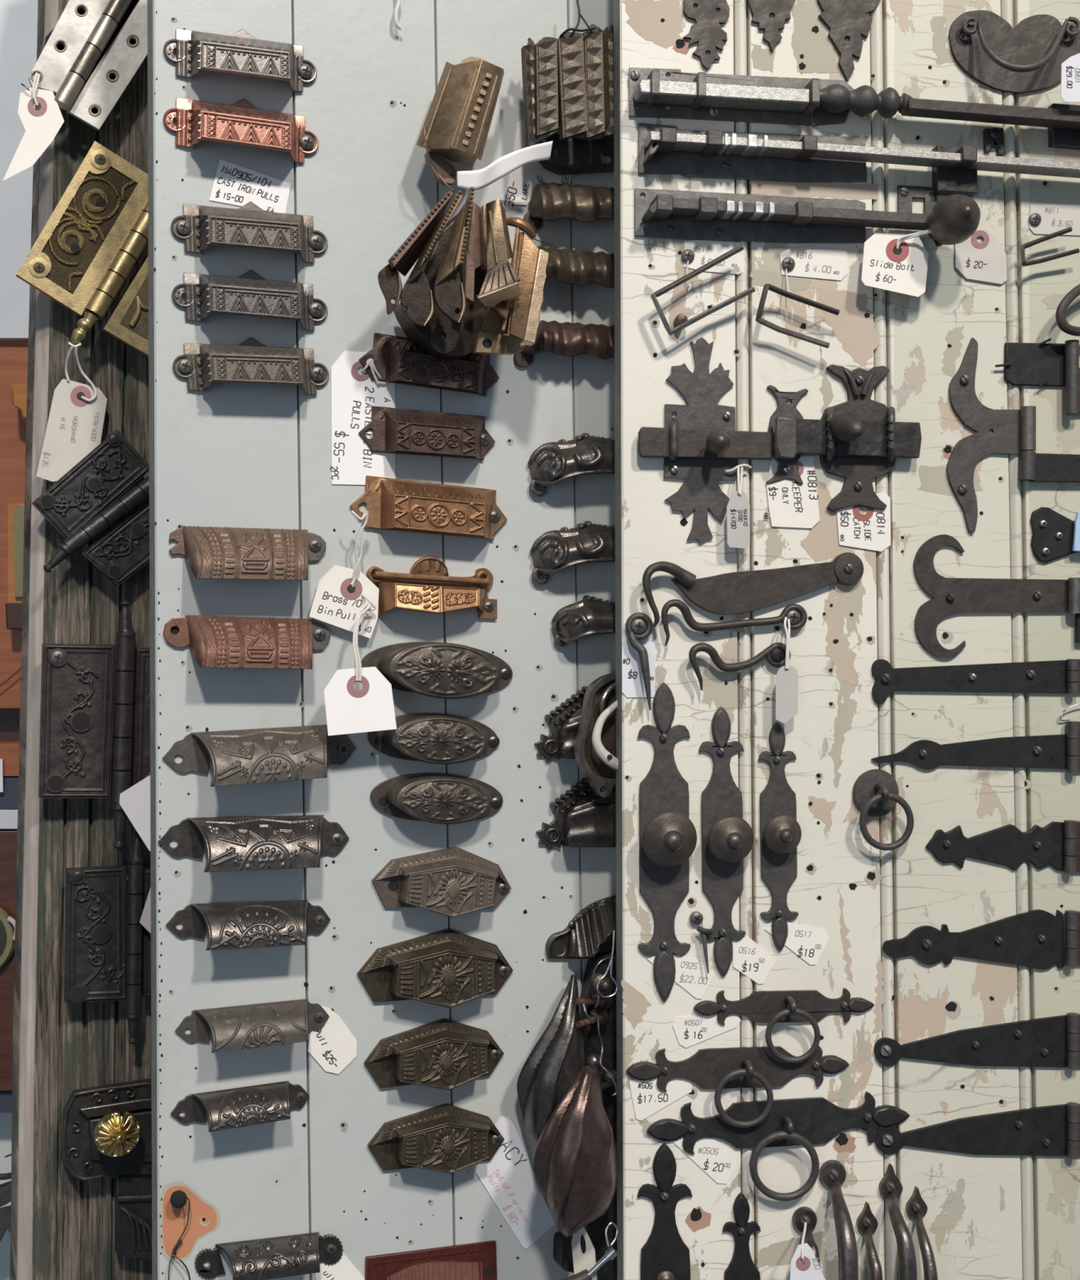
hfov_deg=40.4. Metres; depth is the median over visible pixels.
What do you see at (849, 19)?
strap hinge
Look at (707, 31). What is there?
strap hinge
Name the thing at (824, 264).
price tag
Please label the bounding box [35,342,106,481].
price tag
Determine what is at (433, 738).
drawer pull
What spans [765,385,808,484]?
keeper
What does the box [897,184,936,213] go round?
keeper
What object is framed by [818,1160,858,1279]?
handle
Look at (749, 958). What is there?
price tag
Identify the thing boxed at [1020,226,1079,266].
staple
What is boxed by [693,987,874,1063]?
handle
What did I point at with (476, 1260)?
escutcheon plate
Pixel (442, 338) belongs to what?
cup
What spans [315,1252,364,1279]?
price tag
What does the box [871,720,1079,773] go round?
strap hinge
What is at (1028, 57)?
handle
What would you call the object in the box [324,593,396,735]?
tag
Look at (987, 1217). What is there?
wall
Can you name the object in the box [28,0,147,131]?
butt hinge
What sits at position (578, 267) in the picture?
bar pull
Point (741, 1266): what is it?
plate
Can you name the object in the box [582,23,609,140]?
drawer pull
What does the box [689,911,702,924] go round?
head
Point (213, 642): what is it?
drawer pull
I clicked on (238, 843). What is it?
drawer pull
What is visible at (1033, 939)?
strap hinge
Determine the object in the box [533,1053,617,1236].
handle
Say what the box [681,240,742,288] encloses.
price tag
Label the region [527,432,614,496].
drawer pull
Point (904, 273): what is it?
price tag
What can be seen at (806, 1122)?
handle
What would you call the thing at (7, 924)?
round plaque
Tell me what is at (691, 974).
price tag
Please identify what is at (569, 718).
cup
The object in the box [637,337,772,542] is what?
slide latch
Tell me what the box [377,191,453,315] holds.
drawer pull
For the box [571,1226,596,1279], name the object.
tag
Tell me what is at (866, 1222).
handle
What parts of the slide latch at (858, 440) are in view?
knob, plate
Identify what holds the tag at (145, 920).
hanging from the ornate hinge at (106, 957)
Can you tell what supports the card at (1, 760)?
attached to the base cabinet
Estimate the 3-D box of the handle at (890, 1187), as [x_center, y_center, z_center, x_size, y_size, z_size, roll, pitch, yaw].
[0.248,0.421,1.007,0.016,0.110,0.046,0,0,-8]
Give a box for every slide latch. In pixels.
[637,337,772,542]
[796,364,921,511]
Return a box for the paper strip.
[457,140,552,190]
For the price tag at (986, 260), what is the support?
attached to the wall at (987, 1217)
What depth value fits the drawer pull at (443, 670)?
1.00 m
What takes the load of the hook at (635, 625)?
hanging from the wall at (987, 1217)
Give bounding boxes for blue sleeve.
[1071,511,1079,551]
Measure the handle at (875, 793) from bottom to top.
0.056 m
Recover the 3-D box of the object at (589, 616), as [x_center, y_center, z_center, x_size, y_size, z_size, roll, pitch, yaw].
[0.042,-0.013,1.050,0.063,0.037,0.026,0,0,-22]
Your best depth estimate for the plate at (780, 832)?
1.01 m
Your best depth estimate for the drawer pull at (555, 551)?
1.04 m
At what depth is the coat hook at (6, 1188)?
1.21 m
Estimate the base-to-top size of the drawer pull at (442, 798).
0.035 m
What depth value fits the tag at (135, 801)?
1.05 m
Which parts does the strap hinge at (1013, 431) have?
plate, arm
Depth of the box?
1.22 m
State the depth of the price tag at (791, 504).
1.02 m
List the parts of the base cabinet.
rail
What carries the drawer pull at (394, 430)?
attached to the wall at (228, 455)
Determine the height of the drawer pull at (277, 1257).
0.028 m
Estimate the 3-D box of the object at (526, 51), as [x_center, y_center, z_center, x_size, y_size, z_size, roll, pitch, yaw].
[-0.005,-0.378,1.014,0.017,0.078,0.016,0,0,-23]
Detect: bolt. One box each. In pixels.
[628,66,1079,150]
[634,187,980,244]
[637,122,1079,197]
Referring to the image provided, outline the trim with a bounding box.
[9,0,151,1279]
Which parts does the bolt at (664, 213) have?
plate, knob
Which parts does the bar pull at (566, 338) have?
arm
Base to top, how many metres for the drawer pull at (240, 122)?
0.038 m
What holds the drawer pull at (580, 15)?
attached to the wall at (228, 455)
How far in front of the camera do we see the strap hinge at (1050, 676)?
1.04 m
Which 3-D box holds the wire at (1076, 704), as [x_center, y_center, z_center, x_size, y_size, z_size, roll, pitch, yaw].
[0.383,0.051,1.045,0.027,0.013,0.004,0,0,-8]
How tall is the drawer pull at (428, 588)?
0.043 m
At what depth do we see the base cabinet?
1.22 m
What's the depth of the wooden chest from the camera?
1.22 m
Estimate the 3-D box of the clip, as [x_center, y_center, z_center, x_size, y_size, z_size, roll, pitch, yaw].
[0.030,0.426,1.008,0.049,0.052,0.013,0,0,-10]
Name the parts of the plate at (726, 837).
knob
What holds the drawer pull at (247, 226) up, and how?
attached to the wall at (228, 455)
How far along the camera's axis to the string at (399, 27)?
1.00 m
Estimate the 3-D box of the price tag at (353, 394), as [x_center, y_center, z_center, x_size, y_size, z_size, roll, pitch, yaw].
[-0.119,-0.150,0.996,0.046,0.091,0.006,0,0,-23]
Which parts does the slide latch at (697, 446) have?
plate, knob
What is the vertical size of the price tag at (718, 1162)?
0.033 m
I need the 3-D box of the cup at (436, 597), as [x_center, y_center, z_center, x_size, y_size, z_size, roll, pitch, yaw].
[-0.070,-0.029,1.005,0.078,0.022,0.021,0,0,-22]
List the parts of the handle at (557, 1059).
post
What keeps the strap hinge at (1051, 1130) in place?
attached to the wall at (987, 1217)
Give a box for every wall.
[0,0,37,339]
[0,1112,12,1279]
[146,0,616,1279]
[613,0,1079,1279]
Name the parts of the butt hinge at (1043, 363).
plate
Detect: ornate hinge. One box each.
[16,141,148,357]
[31,429,149,586]
[38,600,150,849]
[63,832,151,1044]
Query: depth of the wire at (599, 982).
1.01 m
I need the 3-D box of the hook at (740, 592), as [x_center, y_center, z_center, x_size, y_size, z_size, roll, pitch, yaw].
[0.147,-0.035,1.007,0.160,0.052,0.018,0,0,-8]
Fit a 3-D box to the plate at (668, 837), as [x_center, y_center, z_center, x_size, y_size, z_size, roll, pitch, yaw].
[0.087,0.138,0.990,0.038,0.218,0.034,0,0,-8]
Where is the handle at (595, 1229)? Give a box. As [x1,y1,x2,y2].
[579,951,617,1279]
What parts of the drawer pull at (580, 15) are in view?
bin pull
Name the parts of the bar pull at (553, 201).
arm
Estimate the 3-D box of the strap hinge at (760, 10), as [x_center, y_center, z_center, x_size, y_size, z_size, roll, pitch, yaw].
[0.161,-0.431,1.016,0.037,0.049,0.003,0,0,-8]
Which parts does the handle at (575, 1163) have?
post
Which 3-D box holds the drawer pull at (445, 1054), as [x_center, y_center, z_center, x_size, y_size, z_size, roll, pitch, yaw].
[-0.069,0.285,1.008,0.101,0.044,0.022,0,0,-23]
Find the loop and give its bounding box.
[1055,284,1079,336]
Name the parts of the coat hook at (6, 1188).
arm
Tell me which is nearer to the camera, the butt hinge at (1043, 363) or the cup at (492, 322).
the cup at (492, 322)
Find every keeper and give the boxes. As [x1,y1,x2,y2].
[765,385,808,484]
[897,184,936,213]
[982,127,1004,155]
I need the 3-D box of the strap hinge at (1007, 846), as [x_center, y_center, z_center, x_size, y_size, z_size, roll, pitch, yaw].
[0.345,0.148,1.038,0.148,0.039,0.010,0,0,-8]
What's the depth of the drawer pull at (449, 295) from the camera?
0.95 m
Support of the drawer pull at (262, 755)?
attached to the wall at (228, 455)
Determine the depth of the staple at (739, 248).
1.00 m
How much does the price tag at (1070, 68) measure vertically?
0.034 m
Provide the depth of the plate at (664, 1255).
1.00 m
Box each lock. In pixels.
[60,1079,151,1181]
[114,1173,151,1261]
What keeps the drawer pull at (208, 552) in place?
attached to the wall at (228, 455)
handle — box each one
[516,974,613,1159]
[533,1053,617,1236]
[579,951,617,1279]
[626,1045,848,1128]
[646,1091,910,1201]
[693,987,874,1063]
[791,1206,820,1267]
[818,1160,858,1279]
[852,768,914,850]
[856,1201,883,1279]
[878,1163,917,1279]
[906,1186,937,1279]
[948,9,1079,93]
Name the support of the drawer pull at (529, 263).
attached to the wall at (228, 455)
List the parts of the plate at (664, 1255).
knob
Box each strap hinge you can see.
[682,0,729,70]
[746,0,795,52]
[817,0,880,81]
[871,658,1079,704]
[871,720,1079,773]
[873,1013,1079,1069]
[874,1102,1079,1158]
[882,909,1079,969]
[912,534,1079,658]
[925,819,1079,873]
[946,337,1079,533]
[1030,506,1078,562]
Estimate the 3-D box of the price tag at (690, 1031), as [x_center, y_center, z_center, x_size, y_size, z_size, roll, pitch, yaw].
[0.115,0.269,1.010,0.048,0.023,0.001,0,0,-8]
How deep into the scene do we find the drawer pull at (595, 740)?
1.02 m
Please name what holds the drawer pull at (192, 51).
attached to the wall at (228, 455)
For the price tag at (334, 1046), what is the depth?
0.99 m
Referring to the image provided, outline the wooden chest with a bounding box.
[0,829,17,1112]
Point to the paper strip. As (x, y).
(508, 163)
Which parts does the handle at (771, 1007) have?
plate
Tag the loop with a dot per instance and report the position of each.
(1060, 318)
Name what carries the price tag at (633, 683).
attached to the wall at (987, 1217)
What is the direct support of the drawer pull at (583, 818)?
attached to the wall at (228, 455)
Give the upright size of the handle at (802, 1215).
0.084 m
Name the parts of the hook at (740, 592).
blade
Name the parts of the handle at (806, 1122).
plate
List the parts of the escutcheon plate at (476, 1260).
oval panel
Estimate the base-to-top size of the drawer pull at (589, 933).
0.050 m
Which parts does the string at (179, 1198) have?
knob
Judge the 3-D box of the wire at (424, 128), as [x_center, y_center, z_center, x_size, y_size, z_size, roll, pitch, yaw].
[-0.068,-0.321,0.982,0.021,0.043,0.009,0,0,-23]
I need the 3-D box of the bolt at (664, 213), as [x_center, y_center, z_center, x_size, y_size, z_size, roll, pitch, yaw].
[0.181,-0.289,0.998,0.233,0.039,0.054,0,0,-2]
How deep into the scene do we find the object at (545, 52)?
1.00 m
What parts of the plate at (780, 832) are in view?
knob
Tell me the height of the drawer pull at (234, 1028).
0.023 m
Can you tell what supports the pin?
attached to the wall at (987, 1217)
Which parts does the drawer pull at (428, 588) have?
rail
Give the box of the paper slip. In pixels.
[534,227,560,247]
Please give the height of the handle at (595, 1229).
0.249 m
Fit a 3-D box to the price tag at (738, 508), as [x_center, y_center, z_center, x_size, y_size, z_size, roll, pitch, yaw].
[0.136,-0.091,1.005,0.019,0.058,0.010,0,0,-8]
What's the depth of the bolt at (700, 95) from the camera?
1.01 m
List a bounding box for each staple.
[650,244,755,335]
[755,283,839,348]
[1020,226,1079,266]
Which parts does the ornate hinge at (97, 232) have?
panel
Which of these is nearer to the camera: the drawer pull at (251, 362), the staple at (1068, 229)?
the drawer pull at (251, 362)
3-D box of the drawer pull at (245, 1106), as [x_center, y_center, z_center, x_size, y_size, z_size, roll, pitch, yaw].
[-0.191,0.303,0.954,0.091,0.022,0.029,0,0,-23]
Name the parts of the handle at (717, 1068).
plate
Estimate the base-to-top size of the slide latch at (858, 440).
0.102 m
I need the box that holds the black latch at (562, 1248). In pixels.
[552,1231,573,1272]
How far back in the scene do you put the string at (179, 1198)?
0.94 m
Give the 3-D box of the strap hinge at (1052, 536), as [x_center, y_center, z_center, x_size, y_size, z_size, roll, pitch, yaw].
[0.375,-0.075,1.045,0.053,0.040,0.006,0,0,-8]
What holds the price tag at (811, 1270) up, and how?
hanging from the handle at (802, 1215)
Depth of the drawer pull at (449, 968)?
1.00 m
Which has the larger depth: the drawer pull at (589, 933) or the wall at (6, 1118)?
the wall at (6, 1118)
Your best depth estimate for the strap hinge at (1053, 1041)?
1.04 m
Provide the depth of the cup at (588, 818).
1.04 m
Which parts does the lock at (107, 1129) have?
knob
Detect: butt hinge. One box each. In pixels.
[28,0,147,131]
[995,337,1079,414]
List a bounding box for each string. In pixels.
[168,1190,190,1279]
[394,0,402,30]
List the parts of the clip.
stem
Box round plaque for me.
[0,906,15,968]
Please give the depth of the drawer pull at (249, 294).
0.95 m
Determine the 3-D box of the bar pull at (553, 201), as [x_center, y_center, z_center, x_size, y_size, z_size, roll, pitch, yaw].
[0.040,-0.310,1.051,0.102,0.039,0.026,0,0,-23]
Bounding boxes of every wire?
[422,125,454,191]
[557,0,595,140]
[582,930,617,1097]
[1059,703,1079,721]
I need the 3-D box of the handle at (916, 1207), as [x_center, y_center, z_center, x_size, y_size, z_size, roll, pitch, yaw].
[0.266,0.432,1.013,0.015,0.097,0.039,0,0,-8]
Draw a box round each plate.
[364,1240,497,1279]
[637,682,697,1002]
[637,1142,692,1279]
[698,706,753,977]
[722,1192,760,1279]
[758,722,801,951]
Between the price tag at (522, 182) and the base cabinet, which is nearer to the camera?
the price tag at (522, 182)
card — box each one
[0,759,3,791]
[209,159,290,213]
[475,1116,555,1248]
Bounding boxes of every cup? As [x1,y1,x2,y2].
[377,582,485,613]
[393,296,488,359]
[480,304,511,334]
[558,707,582,759]
[563,790,616,847]
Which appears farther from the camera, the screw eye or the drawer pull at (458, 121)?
the screw eye
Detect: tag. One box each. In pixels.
[2,72,64,181]
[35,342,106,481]
[119,775,150,850]
[139,886,151,933]
[307,1005,356,1074]
[309,508,378,638]
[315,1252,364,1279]
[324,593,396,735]
[330,351,395,484]
[501,118,572,206]
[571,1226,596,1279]
[622,624,654,697]
[629,1076,691,1120]
[646,955,715,999]
[672,1013,741,1048]
[672,1137,737,1183]
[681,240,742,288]
[725,463,751,548]
[733,936,776,983]
[764,455,819,528]
[764,921,829,964]
[775,617,798,723]
[779,248,848,292]
[790,1222,825,1279]
[836,492,890,551]
[861,229,931,297]
[955,229,1007,284]
[1028,204,1079,235]
[1060,53,1079,102]
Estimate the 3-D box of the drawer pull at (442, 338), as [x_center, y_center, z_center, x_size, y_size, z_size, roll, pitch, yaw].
[-0.060,-0.244,1.001,0.077,0.107,0.034,0,0,-22]
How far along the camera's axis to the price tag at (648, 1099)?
1.00 m
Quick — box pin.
[696,925,713,973]
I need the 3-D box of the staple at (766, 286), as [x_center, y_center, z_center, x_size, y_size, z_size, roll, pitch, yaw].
[0.176,-0.222,1.006,0.059,0.043,0.008,0,0,-8]
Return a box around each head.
[673,313,688,326]
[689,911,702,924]
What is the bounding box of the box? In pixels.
[0,776,18,829]
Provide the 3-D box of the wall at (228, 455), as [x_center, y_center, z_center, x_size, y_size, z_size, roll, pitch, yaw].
[-0.025,0.002,1.053,0.497,1.296,0.027,0,0,-23]
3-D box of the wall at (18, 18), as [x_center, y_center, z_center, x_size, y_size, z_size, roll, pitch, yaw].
[-0.508,-0.487,1.218,0.250,0.492,0.044,0,0,-10]
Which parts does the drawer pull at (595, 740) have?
arm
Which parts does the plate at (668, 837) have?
knob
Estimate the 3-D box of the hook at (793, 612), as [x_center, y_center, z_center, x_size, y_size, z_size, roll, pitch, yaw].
[0.133,-0.012,1.006,0.105,0.032,0.009,0,0,-11]
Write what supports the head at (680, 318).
attached to the wall at (987, 1217)
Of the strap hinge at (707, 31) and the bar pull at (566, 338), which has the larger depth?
the bar pull at (566, 338)
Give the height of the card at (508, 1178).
0.097 m
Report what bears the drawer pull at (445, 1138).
attached to the wall at (228, 455)
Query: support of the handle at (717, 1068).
attached to the wall at (987, 1217)
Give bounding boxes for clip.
[560,1222,618,1279]
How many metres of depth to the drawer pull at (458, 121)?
0.98 m
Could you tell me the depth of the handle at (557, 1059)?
1.01 m
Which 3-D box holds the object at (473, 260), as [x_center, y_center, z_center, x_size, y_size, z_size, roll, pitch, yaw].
[-0.043,-0.256,0.974,0.015,0.067,0.007,0,0,-22]
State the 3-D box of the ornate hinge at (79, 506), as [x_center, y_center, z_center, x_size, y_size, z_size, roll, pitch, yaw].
[-0.301,-0.095,1.052,0.118,0.112,0.016,0,0,-24]
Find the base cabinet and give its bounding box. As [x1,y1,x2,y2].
[0,339,28,776]
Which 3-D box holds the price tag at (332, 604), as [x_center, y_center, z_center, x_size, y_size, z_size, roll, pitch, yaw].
[-0.129,-0.044,0.979,0.048,0.086,0.016,0,0,-23]
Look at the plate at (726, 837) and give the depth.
1.01 m
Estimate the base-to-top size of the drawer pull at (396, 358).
0.039 m
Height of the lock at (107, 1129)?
0.076 m
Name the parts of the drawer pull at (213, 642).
plate, plate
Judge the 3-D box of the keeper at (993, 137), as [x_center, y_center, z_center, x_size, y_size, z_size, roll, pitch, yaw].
[0.321,-0.352,1.037,0.015,0.019,0.006,0,0,-8]
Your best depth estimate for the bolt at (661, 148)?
1.01 m
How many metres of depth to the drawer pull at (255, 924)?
0.95 m
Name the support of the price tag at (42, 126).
hanging from the butt hinge at (95, 49)
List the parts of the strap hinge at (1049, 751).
plate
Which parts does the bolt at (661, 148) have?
plate, rod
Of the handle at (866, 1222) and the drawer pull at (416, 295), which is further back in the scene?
the handle at (866, 1222)
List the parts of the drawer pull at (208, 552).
plate, plate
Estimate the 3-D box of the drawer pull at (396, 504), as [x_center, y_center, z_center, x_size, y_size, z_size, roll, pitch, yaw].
[-0.073,-0.091,1.008,0.114,0.042,0.020,0,0,-22]
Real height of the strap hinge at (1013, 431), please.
0.138 m
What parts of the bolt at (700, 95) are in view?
plate, rod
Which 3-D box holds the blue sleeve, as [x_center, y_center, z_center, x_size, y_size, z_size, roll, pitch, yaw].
[0.388,-0.077,1.042,0.021,0.032,0.003,0,0,-9]
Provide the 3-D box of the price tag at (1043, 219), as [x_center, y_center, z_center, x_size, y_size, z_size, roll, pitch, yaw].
[0.374,-0.300,1.046,0.056,0.023,0.004,0,0,-8]
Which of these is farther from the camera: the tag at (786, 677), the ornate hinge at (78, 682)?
the ornate hinge at (78, 682)
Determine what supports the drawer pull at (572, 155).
attached to the wall at (228, 455)
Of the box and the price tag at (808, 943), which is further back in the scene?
the box
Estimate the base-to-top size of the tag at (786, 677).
0.073 m
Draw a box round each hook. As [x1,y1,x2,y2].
[0,1153,11,1241]
[625,612,653,710]
[642,552,863,626]
[661,599,807,645]
[688,642,791,690]
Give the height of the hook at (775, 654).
0.033 m
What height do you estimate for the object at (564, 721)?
0.053 m
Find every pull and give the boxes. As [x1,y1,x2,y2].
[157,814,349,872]
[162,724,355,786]
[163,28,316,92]
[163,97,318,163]
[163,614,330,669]
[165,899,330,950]
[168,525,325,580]
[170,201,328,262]
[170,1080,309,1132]
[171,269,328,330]
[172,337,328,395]
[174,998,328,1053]
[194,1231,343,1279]
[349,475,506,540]
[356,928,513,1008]
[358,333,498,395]
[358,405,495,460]
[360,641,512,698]
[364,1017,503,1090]
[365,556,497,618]
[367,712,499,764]
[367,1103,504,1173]
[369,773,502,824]
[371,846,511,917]
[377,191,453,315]
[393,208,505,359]
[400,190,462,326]
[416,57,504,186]
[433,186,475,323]
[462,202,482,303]
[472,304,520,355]
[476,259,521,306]
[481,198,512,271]
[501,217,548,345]
[513,320,614,367]
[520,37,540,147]
[523,181,613,231]
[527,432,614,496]
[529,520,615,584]
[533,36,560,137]
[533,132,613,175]
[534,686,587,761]
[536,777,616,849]
[537,245,614,288]
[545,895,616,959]
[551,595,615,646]
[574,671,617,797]
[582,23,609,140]
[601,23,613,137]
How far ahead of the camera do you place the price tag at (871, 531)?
1.03 m
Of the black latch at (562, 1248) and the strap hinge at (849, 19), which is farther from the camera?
the black latch at (562, 1248)

